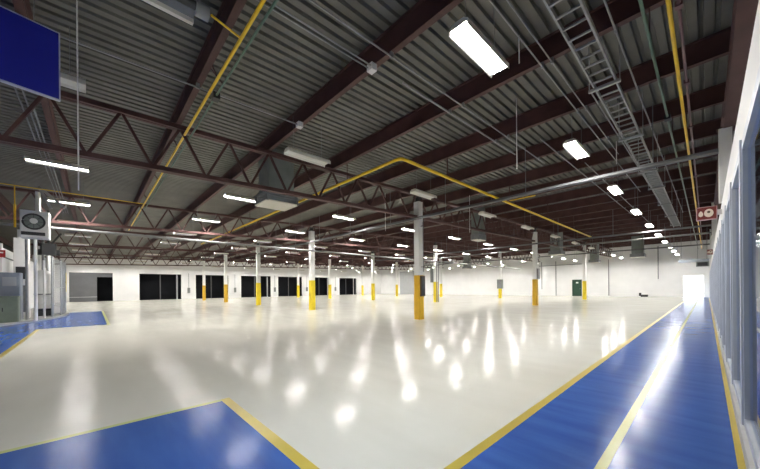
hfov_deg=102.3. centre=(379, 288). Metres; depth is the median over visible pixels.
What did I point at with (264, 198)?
grille
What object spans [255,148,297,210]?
ventilation duct
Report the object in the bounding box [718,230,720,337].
window
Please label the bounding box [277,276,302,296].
door
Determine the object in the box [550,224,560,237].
ceiling light
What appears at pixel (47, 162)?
diffuser
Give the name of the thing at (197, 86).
conduit
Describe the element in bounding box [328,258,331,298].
support column
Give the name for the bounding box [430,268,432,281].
control box
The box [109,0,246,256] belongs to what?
roof beam
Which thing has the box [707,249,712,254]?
exit sign
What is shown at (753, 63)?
trim
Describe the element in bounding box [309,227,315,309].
support column
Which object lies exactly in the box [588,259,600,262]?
grille
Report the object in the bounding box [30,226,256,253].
roof truss
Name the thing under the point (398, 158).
gas pipe
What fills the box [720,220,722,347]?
window
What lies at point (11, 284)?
tall cabinet
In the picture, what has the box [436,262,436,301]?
riser pipe
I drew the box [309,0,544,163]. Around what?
conduit
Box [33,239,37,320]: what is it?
post
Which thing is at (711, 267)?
window
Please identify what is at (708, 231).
roof beam
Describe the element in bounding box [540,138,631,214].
conduit
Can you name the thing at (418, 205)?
support column
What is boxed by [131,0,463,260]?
roof beam
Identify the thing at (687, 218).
roof beam
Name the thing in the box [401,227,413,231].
ceiling light
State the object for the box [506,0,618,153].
conduit
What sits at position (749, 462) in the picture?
trim
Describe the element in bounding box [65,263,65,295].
fence panel
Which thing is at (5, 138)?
roof truss
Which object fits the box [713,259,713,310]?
window
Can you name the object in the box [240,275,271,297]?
door
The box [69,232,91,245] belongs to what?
ceiling light
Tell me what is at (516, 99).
hanging rod
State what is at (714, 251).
window
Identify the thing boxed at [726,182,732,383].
window
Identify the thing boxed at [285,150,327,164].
diffuser
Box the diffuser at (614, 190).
[608,186,621,194]
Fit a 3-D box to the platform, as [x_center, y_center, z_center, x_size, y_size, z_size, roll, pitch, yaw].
[-20.840,1.544,18.969,2.400,0.090,19.800,-1,0,-43]
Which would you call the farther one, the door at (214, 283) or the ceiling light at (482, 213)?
the door at (214, 283)
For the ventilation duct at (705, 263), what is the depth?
25.45 m
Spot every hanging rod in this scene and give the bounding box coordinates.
[76,0,79,190]
[516,99,516,161]
[518,35,519,63]
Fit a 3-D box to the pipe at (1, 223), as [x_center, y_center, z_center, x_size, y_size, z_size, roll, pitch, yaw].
[0.532,-2.475,24.567,51.600,0.114,0.120,-1,0,-43]
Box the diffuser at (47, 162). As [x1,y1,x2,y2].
[26,159,88,171]
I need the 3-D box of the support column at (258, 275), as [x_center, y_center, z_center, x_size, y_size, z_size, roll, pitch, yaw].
[-10.694,-1.229,26.879,0.340,5.452,0.340,-1,0,-43]
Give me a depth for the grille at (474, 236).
17.84 m
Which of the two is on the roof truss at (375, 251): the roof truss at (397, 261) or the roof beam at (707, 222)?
the roof beam at (707, 222)
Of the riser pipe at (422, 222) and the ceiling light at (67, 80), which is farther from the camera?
the riser pipe at (422, 222)
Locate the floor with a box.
[0,294,745,468]
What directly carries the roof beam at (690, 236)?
on the roof truss at (442, 256)
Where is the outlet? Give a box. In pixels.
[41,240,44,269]
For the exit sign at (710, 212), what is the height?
0.300 m
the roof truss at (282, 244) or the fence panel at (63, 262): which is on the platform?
the fence panel at (63, 262)
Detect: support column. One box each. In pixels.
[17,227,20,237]
[38,246,41,270]
[50,258,54,303]
[202,259,205,299]
[224,254,227,301]
[256,243,260,304]
[297,262,299,297]
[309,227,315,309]
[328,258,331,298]
[361,264,363,295]
[371,251,374,299]
[395,261,397,295]
[413,196,423,319]
[433,242,437,301]
[439,256,442,296]
[498,250,501,297]
[532,228,537,305]
[582,242,586,299]
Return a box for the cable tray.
[543,0,680,226]
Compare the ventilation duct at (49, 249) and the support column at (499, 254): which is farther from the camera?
the support column at (499, 254)
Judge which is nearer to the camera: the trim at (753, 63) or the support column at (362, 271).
the trim at (753, 63)
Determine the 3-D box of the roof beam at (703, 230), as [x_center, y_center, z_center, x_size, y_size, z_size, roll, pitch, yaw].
[10.695,-5.065,46.715,0.105,0.425,54.860,-1,0,-43]
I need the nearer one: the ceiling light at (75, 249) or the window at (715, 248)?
the window at (715, 248)
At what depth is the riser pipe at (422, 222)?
13.42 m
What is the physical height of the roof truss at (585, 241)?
1.368 m
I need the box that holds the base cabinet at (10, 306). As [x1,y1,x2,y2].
[0,296,20,322]
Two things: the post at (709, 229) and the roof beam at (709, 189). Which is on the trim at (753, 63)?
the post at (709, 229)
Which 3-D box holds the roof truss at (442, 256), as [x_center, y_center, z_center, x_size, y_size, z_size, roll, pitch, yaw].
[13.978,-4.424,50.018,13.398,1.368,0.175,-1,0,-43]
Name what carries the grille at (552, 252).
attached to the ventilation duct at (553, 251)
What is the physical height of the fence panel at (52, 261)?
3.000 m
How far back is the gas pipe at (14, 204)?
10.97 m
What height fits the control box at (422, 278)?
0.910 m
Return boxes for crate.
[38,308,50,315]
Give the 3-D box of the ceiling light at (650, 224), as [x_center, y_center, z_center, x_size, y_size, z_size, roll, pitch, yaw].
[15.698,-4.303,17.824,1.220,1.452,0.300,-1,0,-43]
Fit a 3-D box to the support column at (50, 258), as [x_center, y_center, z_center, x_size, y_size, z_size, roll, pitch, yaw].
[-32.963,-0.891,30.790,0.340,5.180,0.340,-1,0,-43]
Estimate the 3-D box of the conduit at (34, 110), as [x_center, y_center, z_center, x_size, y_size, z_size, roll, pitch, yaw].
[-10.984,-3.620,10.432,0.033,0.029,11.800,-1,0,-43]
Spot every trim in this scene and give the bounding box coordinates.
[682,274,704,296]
[709,296,755,468]
[710,0,759,268]
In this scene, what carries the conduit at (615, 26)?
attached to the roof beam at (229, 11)
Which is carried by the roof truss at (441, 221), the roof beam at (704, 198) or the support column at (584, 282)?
the roof beam at (704, 198)
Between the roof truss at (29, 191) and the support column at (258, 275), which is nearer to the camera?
the roof truss at (29, 191)
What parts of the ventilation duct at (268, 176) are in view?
plate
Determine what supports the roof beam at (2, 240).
attached to the ceiling
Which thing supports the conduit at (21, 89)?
attached to the ceiling
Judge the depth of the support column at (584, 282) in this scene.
32.01 m
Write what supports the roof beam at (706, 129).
on the roof truss at (441, 221)
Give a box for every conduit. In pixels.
[14,87,63,212]
[21,89,65,212]
[33,108,68,213]
[60,35,296,124]
[257,0,367,67]
[266,0,370,65]
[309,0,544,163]
[402,82,515,154]
[489,0,640,191]
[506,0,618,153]
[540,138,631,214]
[585,163,648,222]
[591,93,649,186]
[603,0,682,211]
[608,259,608,295]
[657,246,658,278]
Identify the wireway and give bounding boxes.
[258,102,718,253]
[376,219,711,260]
[424,243,709,265]
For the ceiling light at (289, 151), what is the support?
hanging from the ceiling
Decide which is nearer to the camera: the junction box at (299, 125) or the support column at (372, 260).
the junction box at (299, 125)
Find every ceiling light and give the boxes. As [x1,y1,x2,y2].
[24,129,88,172]
[46,182,89,206]
[60,26,85,92]
[64,225,90,237]
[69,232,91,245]
[72,247,91,251]
[160,232,180,243]
[173,232,196,235]
[192,215,220,222]
[224,193,254,202]
[254,227,271,242]
[284,125,330,166]
[285,229,305,233]
[332,212,355,220]
[350,238,365,241]
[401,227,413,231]
[410,168,436,199]
[449,0,508,77]
[449,221,461,239]
[478,192,495,217]
[521,209,533,229]
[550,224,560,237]
[563,113,589,159]
[607,163,623,195]
[630,208,641,215]
[645,204,653,227]
[662,224,667,242]
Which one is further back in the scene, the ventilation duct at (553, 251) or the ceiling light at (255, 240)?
the ventilation duct at (553, 251)
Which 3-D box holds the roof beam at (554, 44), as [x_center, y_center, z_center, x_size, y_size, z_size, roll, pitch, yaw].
[-13.929,-4.166,23.641,0.105,0.425,54.860,-1,0,-43]
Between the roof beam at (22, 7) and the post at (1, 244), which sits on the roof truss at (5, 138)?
the roof beam at (22, 7)
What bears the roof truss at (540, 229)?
attached to the support column at (534, 247)
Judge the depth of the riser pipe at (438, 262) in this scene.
29.11 m
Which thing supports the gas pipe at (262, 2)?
hanging from the roof beam at (229, 11)
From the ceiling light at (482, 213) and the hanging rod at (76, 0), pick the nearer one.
the hanging rod at (76, 0)
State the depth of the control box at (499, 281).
38.55 m
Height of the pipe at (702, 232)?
0.095 m
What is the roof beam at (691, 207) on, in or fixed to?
on the roof truss at (540, 229)
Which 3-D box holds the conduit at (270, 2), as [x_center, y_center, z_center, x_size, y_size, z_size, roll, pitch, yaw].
[-2.578,-3.877,3.168,6.620,0.180,0.040,-1,0,-43]
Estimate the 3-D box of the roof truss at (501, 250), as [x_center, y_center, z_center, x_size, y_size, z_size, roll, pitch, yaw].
[20.158,-4.480,43.420,13.398,1.368,0.175,-1,0,-43]
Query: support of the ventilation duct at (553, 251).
hanging from the ceiling
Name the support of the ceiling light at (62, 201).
hanging from the ceiling
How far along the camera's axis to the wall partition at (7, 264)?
17.94 m
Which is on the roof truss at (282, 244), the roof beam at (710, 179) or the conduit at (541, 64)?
the roof beam at (710, 179)
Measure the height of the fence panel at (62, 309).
3.000 m
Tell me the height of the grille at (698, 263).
0.300 m
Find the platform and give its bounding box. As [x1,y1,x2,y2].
[0,306,69,326]
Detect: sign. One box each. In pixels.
[0,0,60,101]
[0,250,5,256]
[696,205,721,221]
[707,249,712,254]
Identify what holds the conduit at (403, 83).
attached to the roof beam at (554, 44)
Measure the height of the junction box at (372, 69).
0.120 m
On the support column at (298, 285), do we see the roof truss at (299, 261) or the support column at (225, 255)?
the roof truss at (299, 261)
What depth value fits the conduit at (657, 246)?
37.92 m
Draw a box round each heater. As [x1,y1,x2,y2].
[20,186,65,239]
[142,0,209,25]
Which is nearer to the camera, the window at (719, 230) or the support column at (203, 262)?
the window at (719, 230)
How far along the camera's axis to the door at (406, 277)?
68.28 m
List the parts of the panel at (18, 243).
door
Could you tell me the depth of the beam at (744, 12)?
4.74 m
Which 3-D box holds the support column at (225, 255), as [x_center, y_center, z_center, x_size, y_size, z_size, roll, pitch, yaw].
[-16.874,-1.173,33.477,0.340,5.452,0.340,-1,0,-43]
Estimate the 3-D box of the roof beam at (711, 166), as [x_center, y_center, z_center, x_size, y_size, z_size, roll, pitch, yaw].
[-5.721,-4.466,31.332,0.105,0.425,54.860,-1,0,-43]
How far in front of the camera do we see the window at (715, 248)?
10.97 m
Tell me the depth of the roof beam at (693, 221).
27.82 m
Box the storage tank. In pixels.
[38,240,50,308]
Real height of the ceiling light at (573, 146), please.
1.160 m
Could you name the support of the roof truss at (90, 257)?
on the support column at (225, 255)
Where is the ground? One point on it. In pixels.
(685, 294)
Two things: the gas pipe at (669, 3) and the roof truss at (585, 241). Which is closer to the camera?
the gas pipe at (669, 3)
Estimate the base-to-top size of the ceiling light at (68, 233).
0.965 m
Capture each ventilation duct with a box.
[37,210,61,255]
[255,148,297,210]
[462,256,471,268]
[471,207,485,241]
[548,232,564,255]
[588,244,600,262]
[630,235,645,257]
[696,228,708,266]
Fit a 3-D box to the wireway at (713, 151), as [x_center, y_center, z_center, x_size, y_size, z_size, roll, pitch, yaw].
[-1.381,-3.779,16.414,0.162,1.667,26.200,-1,0,-43]
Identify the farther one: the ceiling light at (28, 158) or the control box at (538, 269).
the control box at (538, 269)
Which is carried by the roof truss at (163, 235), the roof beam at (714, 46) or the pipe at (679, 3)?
the roof beam at (714, 46)
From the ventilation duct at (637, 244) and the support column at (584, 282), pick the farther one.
the support column at (584, 282)
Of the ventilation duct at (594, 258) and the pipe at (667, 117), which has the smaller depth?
the pipe at (667, 117)
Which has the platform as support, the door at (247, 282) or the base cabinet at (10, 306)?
the base cabinet at (10, 306)
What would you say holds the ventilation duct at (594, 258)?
hanging from the ceiling
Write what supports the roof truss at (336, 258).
on the support column at (329, 259)
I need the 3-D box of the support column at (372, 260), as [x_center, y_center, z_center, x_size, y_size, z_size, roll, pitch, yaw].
[-0.829,-1.454,36.122,0.340,5.722,0.340,-1,0,-43]
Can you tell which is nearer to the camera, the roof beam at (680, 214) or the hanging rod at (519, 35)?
the hanging rod at (519, 35)
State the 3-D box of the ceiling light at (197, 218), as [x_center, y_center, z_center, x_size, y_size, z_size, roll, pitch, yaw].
[-8.709,-3.887,15.388,1.220,1.062,0.300,-1,0,-43]
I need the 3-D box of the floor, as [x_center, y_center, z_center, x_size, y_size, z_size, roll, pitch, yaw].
[-1.646,1.415,32.634,60.600,0.001,59.100,-1,0,-43]
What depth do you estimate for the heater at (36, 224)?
11.28 m
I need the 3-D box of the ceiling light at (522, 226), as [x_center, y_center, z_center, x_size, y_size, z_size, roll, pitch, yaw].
[8.747,-4.192,18.122,1.220,1.354,0.300,-1,0,-43]
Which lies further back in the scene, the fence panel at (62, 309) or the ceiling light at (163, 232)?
the ceiling light at (163, 232)
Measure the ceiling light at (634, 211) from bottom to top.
1.354 m
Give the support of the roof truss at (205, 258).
on the support column at (203, 262)
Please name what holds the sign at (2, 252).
attached to the post at (1, 244)
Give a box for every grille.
[255,191,297,205]
[471,233,485,239]
[548,250,564,254]
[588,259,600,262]
[630,253,645,256]
[697,262,707,265]
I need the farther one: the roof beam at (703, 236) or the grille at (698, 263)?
the roof beam at (703, 236)
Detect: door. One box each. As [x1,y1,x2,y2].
[67,271,113,301]
[138,273,182,299]
[195,274,229,298]
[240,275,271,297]
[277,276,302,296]
[315,277,331,295]
[339,277,356,294]
[400,271,413,293]
[572,280,581,295]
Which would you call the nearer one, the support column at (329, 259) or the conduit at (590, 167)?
the conduit at (590, 167)
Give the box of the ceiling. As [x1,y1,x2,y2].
[0,0,734,261]
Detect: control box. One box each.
[420,276,424,295]
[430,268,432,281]
[497,279,502,288]
[536,268,539,278]
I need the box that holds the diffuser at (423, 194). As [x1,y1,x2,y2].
[411,191,433,198]
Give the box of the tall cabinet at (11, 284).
[0,272,22,319]
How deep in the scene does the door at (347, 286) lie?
69.50 m
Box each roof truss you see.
[0,82,417,217]
[0,186,309,241]
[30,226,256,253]
[44,242,223,260]
[55,253,202,265]
[205,258,296,267]
[227,251,328,264]
[259,242,371,259]
[299,261,361,268]
[313,226,434,252]
[331,258,395,266]
[364,264,409,269]
[374,251,439,262]
[397,261,442,267]
[421,198,534,241]
[436,242,499,257]
[442,256,485,264]
[501,250,539,261]
[536,227,584,251]
[585,241,611,256]
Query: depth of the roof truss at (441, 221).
16.90 m
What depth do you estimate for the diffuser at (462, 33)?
4.43 m
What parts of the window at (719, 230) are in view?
sash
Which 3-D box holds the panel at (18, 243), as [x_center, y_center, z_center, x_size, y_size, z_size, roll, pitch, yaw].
[-17.585,-0.480,15.037,0.480,3.900,0.615,-1,0,-43]
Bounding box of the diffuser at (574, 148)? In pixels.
[564,141,587,158]
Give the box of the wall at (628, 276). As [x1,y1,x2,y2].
[381,240,710,296]
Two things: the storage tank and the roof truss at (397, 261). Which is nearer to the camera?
the storage tank
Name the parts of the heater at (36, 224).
casing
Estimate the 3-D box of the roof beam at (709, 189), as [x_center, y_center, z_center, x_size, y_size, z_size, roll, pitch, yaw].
[-2.438,-4.585,34.409,0.105,0.425,54.860,-1,0,-43]
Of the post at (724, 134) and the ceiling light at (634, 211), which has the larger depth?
the ceiling light at (634, 211)
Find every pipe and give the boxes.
[0,183,142,226]
[0,222,520,268]
[128,0,265,230]
[131,0,278,230]
[201,157,590,244]
[404,232,711,261]
[421,222,423,271]
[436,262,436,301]
[438,262,438,301]
[638,0,696,242]
[665,0,701,248]
[675,0,702,245]
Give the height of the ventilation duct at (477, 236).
1.969 m
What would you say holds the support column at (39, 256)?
on the floor
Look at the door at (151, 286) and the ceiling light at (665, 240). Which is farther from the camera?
the door at (151, 286)
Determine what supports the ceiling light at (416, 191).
hanging from the ceiling
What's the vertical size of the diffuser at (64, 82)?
0.006 m
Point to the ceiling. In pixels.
(284, 65)
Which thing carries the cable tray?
attached to the ceiling
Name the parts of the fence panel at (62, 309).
post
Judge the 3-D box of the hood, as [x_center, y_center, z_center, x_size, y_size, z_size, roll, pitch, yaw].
[32.223,-4.118,31.459,0.300,2.950,2.190,-1,0,-43]
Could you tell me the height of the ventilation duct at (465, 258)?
2.454 m
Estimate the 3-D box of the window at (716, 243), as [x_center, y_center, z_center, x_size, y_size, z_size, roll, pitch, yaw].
[11.425,-0.124,10.373,1.700,2.640,0.052,-1,0,-43]
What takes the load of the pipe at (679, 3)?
attached to the gas pipe at (669, 3)
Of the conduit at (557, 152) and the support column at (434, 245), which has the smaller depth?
the conduit at (557, 152)
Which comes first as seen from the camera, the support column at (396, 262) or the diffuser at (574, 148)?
the diffuser at (574, 148)
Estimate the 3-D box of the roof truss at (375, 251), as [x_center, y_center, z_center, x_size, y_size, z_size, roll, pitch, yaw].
[4.074,-4.062,40.737,13.248,1.366,0.175,-1,0,-43]
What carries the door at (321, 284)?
in the wall at (125, 276)
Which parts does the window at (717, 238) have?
sash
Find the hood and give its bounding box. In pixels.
[679,253,708,262]
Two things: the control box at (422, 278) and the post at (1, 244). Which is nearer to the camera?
the control box at (422, 278)
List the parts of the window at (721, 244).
sash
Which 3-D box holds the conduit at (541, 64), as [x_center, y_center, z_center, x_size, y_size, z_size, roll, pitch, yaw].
[5.515,-4.147,7.969,17.000,0.417,0.040,-1,0,-43]
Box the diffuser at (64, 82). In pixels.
[60,77,84,89]
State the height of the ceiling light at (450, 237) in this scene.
1.354 m
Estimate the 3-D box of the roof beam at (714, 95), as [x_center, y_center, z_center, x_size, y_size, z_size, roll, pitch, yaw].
[-10.646,-4.286,26.718,0.105,0.425,54.860,-1,0,-43]
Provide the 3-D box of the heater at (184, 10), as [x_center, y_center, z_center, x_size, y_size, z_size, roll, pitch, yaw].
[-3.813,-3.904,2.518,4.330,0.907,0.400,-1,0,-43]
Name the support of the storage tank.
on the platform
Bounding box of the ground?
[683,292,703,296]
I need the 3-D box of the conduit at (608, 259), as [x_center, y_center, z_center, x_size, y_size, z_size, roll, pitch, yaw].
[31.096,-1.432,41.610,0.087,4.900,0.100,-1,0,-43]
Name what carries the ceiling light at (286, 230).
hanging from the ceiling
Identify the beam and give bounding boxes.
[0,192,59,258]
[0,236,31,257]
[12,0,85,256]
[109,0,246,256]
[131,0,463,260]
[151,0,665,261]
[170,27,730,261]
[187,82,725,262]
[205,118,735,262]
[220,139,732,262]
[235,160,716,263]
[248,173,715,263]
[262,184,714,263]
[273,194,713,263]
[285,202,721,264]
[296,207,720,264]
[307,215,718,264]
[316,217,718,265]
[327,222,711,265]
[334,226,710,265]
[343,229,709,266]
[352,231,709,266]
[359,234,709,266]
[367,236,709,266]
[377,238,709,266]
[714,103,733,208]
[723,0,758,127]
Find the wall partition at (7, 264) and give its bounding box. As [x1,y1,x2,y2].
[3,248,45,307]
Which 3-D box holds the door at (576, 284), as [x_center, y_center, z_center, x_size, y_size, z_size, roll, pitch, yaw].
[28.538,-0.039,44.340,0.120,2.360,1.200,-1,0,-43]
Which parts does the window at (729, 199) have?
sash, glass pane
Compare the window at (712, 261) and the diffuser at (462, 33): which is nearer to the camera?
the diffuser at (462, 33)
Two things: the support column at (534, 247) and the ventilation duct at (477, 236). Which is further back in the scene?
the support column at (534, 247)
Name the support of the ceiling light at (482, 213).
hanging from the ceiling
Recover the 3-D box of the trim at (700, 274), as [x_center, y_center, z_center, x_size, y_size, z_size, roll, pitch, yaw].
[36.633,-0.247,35.770,0.060,2.630,1.840,-1,0,-43]
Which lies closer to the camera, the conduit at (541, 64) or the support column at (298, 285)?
the conduit at (541, 64)
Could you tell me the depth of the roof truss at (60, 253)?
34.81 m
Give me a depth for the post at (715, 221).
16.21 m
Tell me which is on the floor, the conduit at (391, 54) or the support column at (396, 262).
the support column at (396, 262)
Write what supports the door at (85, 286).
in the wall at (125, 276)
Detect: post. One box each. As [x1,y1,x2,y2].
[0,243,2,271]
[25,239,28,319]
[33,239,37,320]
[43,260,45,317]
[46,255,50,271]
[709,229,711,261]
[711,202,717,248]
[716,126,733,203]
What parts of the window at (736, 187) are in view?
sash, glass pane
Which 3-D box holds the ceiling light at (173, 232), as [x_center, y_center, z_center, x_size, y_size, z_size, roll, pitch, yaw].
[-12.107,-3.856,19.015,1.220,1.062,0.300,-1,0,-43]
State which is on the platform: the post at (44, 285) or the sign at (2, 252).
the post at (44, 285)
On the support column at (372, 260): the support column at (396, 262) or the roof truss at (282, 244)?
the roof truss at (282, 244)
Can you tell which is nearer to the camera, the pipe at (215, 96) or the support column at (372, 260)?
the pipe at (215, 96)
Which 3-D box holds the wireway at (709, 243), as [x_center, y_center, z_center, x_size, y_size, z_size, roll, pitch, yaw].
[17.010,-4.412,36.387,0.162,1.819,30.200,-1,0,-43]
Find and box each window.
[711,267,711,298]
[712,261,712,300]
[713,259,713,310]
[714,251,714,300]
[715,248,715,317]
[716,243,716,321]
[717,238,718,330]
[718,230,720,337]
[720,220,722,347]
[722,205,726,361]
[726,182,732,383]
[731,140,743,424]
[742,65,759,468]
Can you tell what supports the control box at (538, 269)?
attached to the support column at (534, 247)
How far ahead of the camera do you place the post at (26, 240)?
14.15 m
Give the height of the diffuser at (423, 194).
0.006 m
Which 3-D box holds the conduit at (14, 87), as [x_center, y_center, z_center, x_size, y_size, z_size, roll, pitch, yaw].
[-10.554,-3.624,9.739,0.027,0.023,13.400,-1,0,-43]
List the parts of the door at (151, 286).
guide rail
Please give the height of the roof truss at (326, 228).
1.366 m
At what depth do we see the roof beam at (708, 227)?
30.95 m
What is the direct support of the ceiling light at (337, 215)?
hanging from the ceiling
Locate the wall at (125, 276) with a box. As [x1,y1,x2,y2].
[30,255,380,301]
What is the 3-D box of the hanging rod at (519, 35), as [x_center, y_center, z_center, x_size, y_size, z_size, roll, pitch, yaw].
[2.272,-3.896,4.997,0.017,0.450,0.020,-1,0,-43]
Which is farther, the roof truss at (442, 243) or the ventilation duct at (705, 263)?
the roof truss at (442, 243)
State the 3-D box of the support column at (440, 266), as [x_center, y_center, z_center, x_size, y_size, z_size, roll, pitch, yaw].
[9.022,-1.678,45.352,0.340,5.992,0.340,-1,0,-43]
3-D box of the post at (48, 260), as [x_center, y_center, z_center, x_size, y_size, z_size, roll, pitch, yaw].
[-20.334,-0.560,18.775,0.171,4.110,0.180,-1,0,-43]
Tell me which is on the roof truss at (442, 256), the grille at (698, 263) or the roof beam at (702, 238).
the roof beam at (702, 238)
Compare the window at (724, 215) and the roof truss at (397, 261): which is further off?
the roof truss at (397, 261)
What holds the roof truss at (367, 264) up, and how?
on the support column at (362, 271)
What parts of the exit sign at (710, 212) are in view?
panel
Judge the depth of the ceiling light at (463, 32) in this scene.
4.42 m
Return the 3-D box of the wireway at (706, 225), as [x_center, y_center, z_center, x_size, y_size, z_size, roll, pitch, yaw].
[8.527,-4.085,25.698,0.162,1.779,26.200,-1,0,-43]
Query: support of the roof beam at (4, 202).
attached to the ceiling
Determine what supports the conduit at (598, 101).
attached to the roof beam at (714, 46)
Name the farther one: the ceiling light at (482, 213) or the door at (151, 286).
the door at (151, 286)
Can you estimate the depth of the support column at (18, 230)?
17.43 m
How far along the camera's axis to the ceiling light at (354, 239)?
21.98 m
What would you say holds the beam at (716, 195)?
attached to the roof beam at (706, 129)
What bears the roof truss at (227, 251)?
on the support column at (329, 259)
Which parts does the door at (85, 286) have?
shutter panel, header panel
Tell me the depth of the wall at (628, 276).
43.44 m
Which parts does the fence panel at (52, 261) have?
post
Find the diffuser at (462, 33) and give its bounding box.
[451,21,505,74]
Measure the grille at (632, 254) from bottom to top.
0.340 m
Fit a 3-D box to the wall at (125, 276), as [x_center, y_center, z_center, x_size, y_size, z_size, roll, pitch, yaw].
[-21.832,-1.927,54.003,60.600,7.150,0.250,-1,0,-43]
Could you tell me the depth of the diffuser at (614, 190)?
11.06 m
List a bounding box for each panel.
[13,237,30,317]
[51,258,60,316]
[60,260,64,314]
[63,262,65,313]
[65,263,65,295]
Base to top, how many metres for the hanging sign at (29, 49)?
2.155 m
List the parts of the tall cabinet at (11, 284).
label plate, door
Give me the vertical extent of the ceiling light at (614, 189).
1.257 m
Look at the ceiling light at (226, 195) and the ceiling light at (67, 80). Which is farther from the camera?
the ceiling light at (226, 195)
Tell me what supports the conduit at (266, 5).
attached to the roof beam at (22, 7)
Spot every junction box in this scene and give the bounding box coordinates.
[296,121,302,128]
[367,61,376,74]
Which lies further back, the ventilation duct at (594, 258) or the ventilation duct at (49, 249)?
the ventilation duct at (594, 258)

